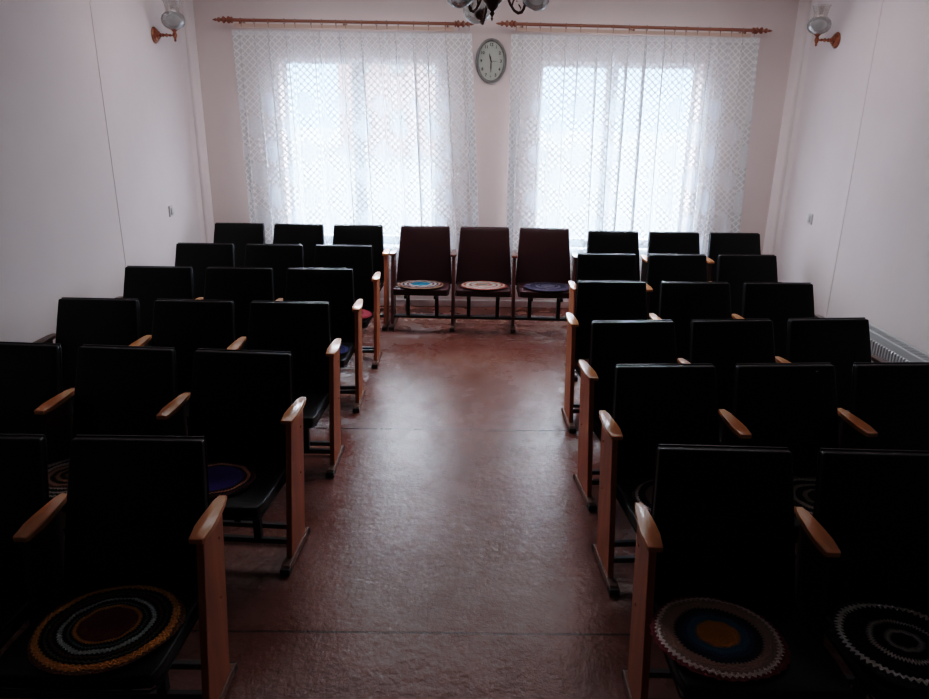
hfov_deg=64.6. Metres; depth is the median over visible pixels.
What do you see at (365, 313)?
mat
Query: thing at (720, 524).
row of chairs
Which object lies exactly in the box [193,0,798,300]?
wall
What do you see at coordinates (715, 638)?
mat
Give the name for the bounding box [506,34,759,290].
lace curtain
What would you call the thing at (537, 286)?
mat
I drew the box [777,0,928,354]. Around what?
wall
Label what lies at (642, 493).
mat
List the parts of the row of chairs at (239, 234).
backrest, backrest, backrest, armrest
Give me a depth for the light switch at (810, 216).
6.38 m
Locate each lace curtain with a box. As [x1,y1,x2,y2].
[231,29,478,287]
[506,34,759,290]
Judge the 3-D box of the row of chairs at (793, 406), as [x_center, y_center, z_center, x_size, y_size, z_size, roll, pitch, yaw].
[1.457,0.579,3.165,1.710,0.877,0.645,0,19,-3]
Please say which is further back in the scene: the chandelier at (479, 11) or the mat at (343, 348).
the mat at (343, 348)
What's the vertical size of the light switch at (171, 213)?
0.090 m
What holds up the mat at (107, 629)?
on the row of chairs at (139, 510)
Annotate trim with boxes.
[177,0,213,242]
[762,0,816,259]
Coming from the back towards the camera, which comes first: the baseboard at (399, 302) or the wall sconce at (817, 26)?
the baseboard at (399, 302)
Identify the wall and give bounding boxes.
[0,0,201,342]
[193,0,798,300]
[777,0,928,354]
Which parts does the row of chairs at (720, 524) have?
armrest, backrest, seat, armrest, backrest, seat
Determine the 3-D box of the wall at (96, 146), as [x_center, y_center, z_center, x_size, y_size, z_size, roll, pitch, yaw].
[-2.659,-0.494,2.845,0.350,3.000,9.320,1,19,0]
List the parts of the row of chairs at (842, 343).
armrest, seat, backrest, armrest, seat, backrest, armrest, backrest, seat, armrest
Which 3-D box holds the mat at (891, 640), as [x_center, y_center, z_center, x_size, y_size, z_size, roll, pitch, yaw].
[1.348,0.896,2.244,0.418,0.034,0.443,12,22,30]
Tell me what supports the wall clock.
attached to the wall at (224, 144)
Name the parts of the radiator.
panel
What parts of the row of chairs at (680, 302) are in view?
armrest, seat, backrest, armrest, backrest, armrest, backrest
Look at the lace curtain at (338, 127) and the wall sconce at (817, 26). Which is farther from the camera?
the lace curtain at (338, 127)
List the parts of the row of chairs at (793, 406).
armrest, seat, backrest, armrest, backrest, seat, armrest, backrest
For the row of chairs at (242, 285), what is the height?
0.877 m
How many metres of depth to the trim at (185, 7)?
6.72 m
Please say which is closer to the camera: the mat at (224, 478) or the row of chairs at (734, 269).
the mat at (224, 478)
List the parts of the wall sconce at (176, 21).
wall plate, arm, lamp shade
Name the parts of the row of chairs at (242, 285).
backrest, backrest, backrest, seat, armrest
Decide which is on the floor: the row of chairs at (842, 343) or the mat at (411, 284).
the row of chairs at (842, 343)
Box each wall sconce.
[151,11,184,43]
[807,17,840,48]
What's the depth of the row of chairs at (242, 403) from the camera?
3.37 m
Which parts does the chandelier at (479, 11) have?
lamp shade, arm, lamp shade, arm, central stem, arm, lamp shade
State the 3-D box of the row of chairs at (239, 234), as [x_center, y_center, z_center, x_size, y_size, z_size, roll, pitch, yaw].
[-1.540,-0.646,6.638,1.710,0.877,0.645,1,19,0]
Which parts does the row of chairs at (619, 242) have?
backrest, armrest, backrest, armrest, backrest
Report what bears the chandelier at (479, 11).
hanging from the ceiling
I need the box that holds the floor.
[0,306,874,698]
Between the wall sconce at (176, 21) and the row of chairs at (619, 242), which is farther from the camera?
the row of chairs at (619, 242)
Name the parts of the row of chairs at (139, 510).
seat, backrest, armrest, seat, backrest, armrest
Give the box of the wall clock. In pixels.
[475,38,506,83]
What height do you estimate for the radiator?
0.475 m
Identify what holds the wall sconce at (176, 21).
attached to the wall at (96, 146)
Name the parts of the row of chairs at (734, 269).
armrest, backrest, armrest, backrest, backrest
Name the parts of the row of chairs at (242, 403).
backrest, armrest, seat, backrest, armrest, backrest, seat, armrest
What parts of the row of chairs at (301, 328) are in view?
armrest, seat, backrest, armrest, seat, backrest, armrest, backrest, seat, armrest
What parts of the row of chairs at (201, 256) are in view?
backrest, backrest, backrest, seat, armrest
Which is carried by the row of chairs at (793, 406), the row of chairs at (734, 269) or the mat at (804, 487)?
the mat at (804, 487)
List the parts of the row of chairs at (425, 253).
armrest, seat, backrest, armrest, seat, backrest, armrest, seat, backrest, armrest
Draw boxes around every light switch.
[168,205,173,216]
[807,213,812,223]
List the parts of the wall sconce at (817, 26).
lamp shade, arm, wall plate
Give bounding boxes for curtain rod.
[212,16,473,30]
[496,20,771,36]
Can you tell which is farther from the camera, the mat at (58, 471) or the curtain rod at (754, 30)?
the curtain rod at (754, 30)
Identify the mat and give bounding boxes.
[27,584,185,675]
[48,459,68,497]
[208,462,255,497]
[340,344,347,353]
[362,309,371,318]
[397,280,442,288]
[461,281,506,289]
[524,282,568,291]
[632,479,653,511]
[649,595,790,681]
[793,477,815,515]
[827,600,928,689]
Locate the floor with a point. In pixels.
(447, 553)
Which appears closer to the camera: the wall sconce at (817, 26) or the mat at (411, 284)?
the wall sconce at (817, 26)
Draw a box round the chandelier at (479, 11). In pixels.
[447,0,548,24]
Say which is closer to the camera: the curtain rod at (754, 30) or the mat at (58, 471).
the mat at (58, 471)
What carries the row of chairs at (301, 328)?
on the floor
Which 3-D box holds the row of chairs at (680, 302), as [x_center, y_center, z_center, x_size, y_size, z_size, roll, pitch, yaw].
[1.510,0.072,4.659,1.710,0.877,0.645,0,19,-1]
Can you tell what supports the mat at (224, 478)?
on the row of chairs at (242, 403)
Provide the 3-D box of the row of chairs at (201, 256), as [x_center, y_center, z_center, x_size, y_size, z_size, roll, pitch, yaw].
[-1.517,-0.325,5.692,1.710,0.877,0.645,1,19,0]
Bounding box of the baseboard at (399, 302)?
[380,299,568,307]
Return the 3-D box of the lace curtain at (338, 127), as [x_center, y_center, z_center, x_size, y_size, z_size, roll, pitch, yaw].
[-0.950,-1.706,6.847,2.256,2.325,0.108,1,19,0]
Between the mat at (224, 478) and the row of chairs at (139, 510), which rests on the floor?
the row of chairs at (139, 510)
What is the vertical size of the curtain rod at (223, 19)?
0.087 m
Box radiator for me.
[869,322,928,361]
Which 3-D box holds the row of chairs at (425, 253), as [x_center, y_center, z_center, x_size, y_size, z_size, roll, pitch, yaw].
[0.172,-0.616,6.622,1.710,0.877,0.645,1,19,1]

